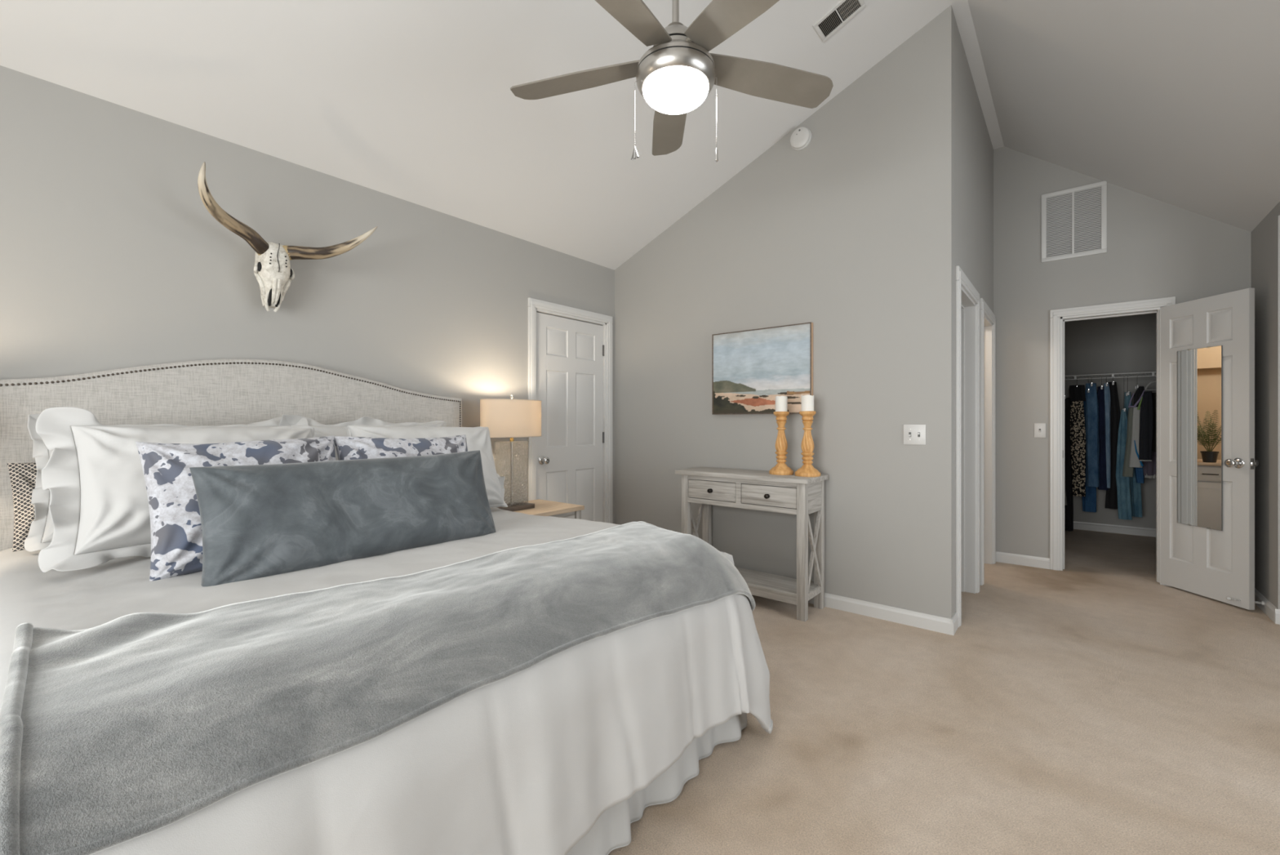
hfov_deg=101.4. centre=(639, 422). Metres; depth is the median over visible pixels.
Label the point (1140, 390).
camisole
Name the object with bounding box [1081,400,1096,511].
jeans
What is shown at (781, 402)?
pillar candle
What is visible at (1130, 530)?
baseboard
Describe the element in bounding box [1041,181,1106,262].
air vent
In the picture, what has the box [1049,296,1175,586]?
trim
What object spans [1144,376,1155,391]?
hanger
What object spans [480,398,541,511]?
table lamp
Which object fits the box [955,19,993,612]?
wall
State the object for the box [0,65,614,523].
wall
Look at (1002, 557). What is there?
baseboard
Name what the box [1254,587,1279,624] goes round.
baseboard
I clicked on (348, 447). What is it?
print pillow
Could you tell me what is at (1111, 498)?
trousers
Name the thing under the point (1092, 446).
jeans
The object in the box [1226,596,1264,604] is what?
door stop
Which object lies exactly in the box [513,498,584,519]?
nightstand
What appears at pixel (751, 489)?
console table
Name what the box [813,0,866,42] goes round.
ceiling vent
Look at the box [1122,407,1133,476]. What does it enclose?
trousers
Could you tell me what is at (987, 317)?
trim
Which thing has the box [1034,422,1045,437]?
light switch
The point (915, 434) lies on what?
light switch
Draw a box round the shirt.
[1151,392,1155,451]
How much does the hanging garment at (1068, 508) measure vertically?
1.380 m
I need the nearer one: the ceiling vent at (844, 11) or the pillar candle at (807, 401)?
the ceiling vent at (844, 11)
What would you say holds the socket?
attached to the skull
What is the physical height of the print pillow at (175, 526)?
0.386 m
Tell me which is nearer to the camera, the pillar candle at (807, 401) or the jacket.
the pillar candle at (807, 401)
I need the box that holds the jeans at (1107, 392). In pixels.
[1103,382,1111,488]
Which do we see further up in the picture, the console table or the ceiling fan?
the ceiling fan
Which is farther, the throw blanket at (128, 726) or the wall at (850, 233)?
the wall at (850, 233)
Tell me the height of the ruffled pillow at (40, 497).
0.454 m
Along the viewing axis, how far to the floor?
1.95 m
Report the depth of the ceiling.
2.61 m
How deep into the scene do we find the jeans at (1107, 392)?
5.18 m
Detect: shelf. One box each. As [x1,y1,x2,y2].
[735,566,819,595]
[1064,371,1155,379]
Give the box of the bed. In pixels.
[0,359,747,854]
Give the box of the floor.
[608,528,1279,854]
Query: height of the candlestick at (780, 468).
0.392 m
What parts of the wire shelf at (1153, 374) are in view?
hang rail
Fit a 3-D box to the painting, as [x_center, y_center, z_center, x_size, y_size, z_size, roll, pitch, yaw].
[0.812,-0.348,3.552,0.728,0.576,0.036,0,0,40]
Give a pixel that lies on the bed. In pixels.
(211, 392)
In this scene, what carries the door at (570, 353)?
in the wall at (113, 255)
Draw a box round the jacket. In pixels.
[1138,391,1153,461]
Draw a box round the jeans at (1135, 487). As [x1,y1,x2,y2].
[1124,391,1142,516]
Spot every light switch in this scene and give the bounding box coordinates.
[903,424,925,444]
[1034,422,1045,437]
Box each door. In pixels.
[536,311,604,521]
[1157,288,1258,609]
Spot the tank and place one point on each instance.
(1134, 461)
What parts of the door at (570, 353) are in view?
knob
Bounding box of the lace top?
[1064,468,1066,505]
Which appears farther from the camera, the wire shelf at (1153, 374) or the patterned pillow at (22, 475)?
the wire shelf at (1153, 374)
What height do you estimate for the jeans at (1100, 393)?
1.045 m
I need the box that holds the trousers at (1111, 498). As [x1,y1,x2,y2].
[1105,382,1119,509]
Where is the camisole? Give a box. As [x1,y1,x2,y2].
[1133,386,1144,406]
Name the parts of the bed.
headboard, nail trim, mattress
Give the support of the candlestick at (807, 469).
on the console table
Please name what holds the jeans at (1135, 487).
hanging from the hanger at (1127, 393)
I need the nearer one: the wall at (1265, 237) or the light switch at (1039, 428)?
the wall at (1265, 237)
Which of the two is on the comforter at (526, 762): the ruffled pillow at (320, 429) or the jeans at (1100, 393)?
the ruffled pillow at (320, 429)
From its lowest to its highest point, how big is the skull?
0.507 m
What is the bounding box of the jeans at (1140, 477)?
[1133,466,1144,483]
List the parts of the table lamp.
lamp shade, rod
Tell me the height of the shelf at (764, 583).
0.023 m
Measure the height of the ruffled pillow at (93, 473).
0.471 m
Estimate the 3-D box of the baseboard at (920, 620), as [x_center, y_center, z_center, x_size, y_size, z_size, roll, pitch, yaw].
[0.736,1.108,3.632,2.477,0.083,0.013,0,0,40]
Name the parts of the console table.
leg, leg, knob, drawer, knob, drawer, rail, leg, panel, leg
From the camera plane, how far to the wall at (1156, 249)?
4.15 m
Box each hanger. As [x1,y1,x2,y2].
[1121,377,1125,411]
[1125,375,1129,395]
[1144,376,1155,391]
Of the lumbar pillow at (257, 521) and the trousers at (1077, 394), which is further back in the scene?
the trousers at (1077, 394)
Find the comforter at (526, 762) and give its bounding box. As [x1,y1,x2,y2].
[0,506,773,854]
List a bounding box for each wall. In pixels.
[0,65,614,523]
[614,4,955,618]
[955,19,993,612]
[993,146,1251,558]
[1064,313,1155,528]
[1251,201,1279,608]
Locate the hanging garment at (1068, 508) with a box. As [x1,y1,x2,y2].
[1064,397,1073,531]
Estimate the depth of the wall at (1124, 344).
5.48 m
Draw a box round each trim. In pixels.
[528,297,613,523]
[955,266,979,626]
[979,297,995,585]
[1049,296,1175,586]
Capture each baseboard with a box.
[808,592,951,634]
[951,612,958,635]
[995,551,1049,568]
[1073,520,1155,537]
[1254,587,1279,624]
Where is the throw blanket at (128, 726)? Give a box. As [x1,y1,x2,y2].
[0,520,755,854]
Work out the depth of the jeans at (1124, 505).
5.08 m
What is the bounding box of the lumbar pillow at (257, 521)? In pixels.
[189,449,495,586]
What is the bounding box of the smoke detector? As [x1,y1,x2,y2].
[790,127,812,150]
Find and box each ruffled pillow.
[24,413,308,551]
[35,406,314,572]
[278,414,446,460]
[344,424,507,506]
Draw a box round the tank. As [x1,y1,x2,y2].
[1128,390,1145,467]
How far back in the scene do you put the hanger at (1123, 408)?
5.16 m
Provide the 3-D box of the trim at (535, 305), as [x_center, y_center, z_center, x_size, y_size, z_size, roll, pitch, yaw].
[-0.558,0.130,4.089,0.141,2.038,0.876,0,0,40]
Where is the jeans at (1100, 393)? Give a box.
[1097,386,1108,489]
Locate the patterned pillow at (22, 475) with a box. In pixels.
[7,462,49,551]
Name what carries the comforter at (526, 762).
on the bed
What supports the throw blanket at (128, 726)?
on the comforter at (526, 762)
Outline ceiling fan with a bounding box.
[510,0,833,162]
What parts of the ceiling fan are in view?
blade, blade, blade, lamp shade, blade, blade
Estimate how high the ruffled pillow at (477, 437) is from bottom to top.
0.407 m
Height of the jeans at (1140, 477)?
0.501 m
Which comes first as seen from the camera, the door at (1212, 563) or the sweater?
the door at (1212, 563)
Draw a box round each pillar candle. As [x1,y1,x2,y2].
[775,395,787,411]
[801,395,813,411]
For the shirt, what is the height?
0.553 m
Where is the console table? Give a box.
[675,466,828,621]
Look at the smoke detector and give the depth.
3.35 m
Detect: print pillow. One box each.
[135,435,335,581]
[333,434,467,460]
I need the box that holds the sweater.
[1142,451,1155,478]
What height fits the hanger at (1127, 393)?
0.195 m
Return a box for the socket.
[257,262,262,271]
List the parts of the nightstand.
drawer, leg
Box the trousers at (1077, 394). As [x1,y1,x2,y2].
[1068,384,1085,496]
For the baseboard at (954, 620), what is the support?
attached to the wall at (974, 149)
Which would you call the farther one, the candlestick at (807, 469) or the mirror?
the mirror
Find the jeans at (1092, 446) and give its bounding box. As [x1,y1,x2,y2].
[1084,382,1099,487]
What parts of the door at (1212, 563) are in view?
knob, knob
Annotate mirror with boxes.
[1177,345,1222,530]
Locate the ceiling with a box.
[0,0,1279,270]
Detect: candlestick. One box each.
[768,411,793,475]
[795,410,820,476]
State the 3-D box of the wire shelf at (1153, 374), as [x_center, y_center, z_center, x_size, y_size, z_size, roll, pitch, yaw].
[4.882,-0.469,5.289,1.800,0.048,0.346,0,0,40]
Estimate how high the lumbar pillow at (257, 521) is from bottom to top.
0.328 m
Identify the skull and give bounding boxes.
[197,161,377,312]
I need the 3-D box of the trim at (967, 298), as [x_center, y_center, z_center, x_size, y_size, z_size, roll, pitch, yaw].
[2.009,0.133,3.306,0.141,2.032,0.845,0,0,40]
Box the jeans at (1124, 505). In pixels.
[1115,409,1132,519]
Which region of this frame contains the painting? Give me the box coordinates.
[711,321,813,414]

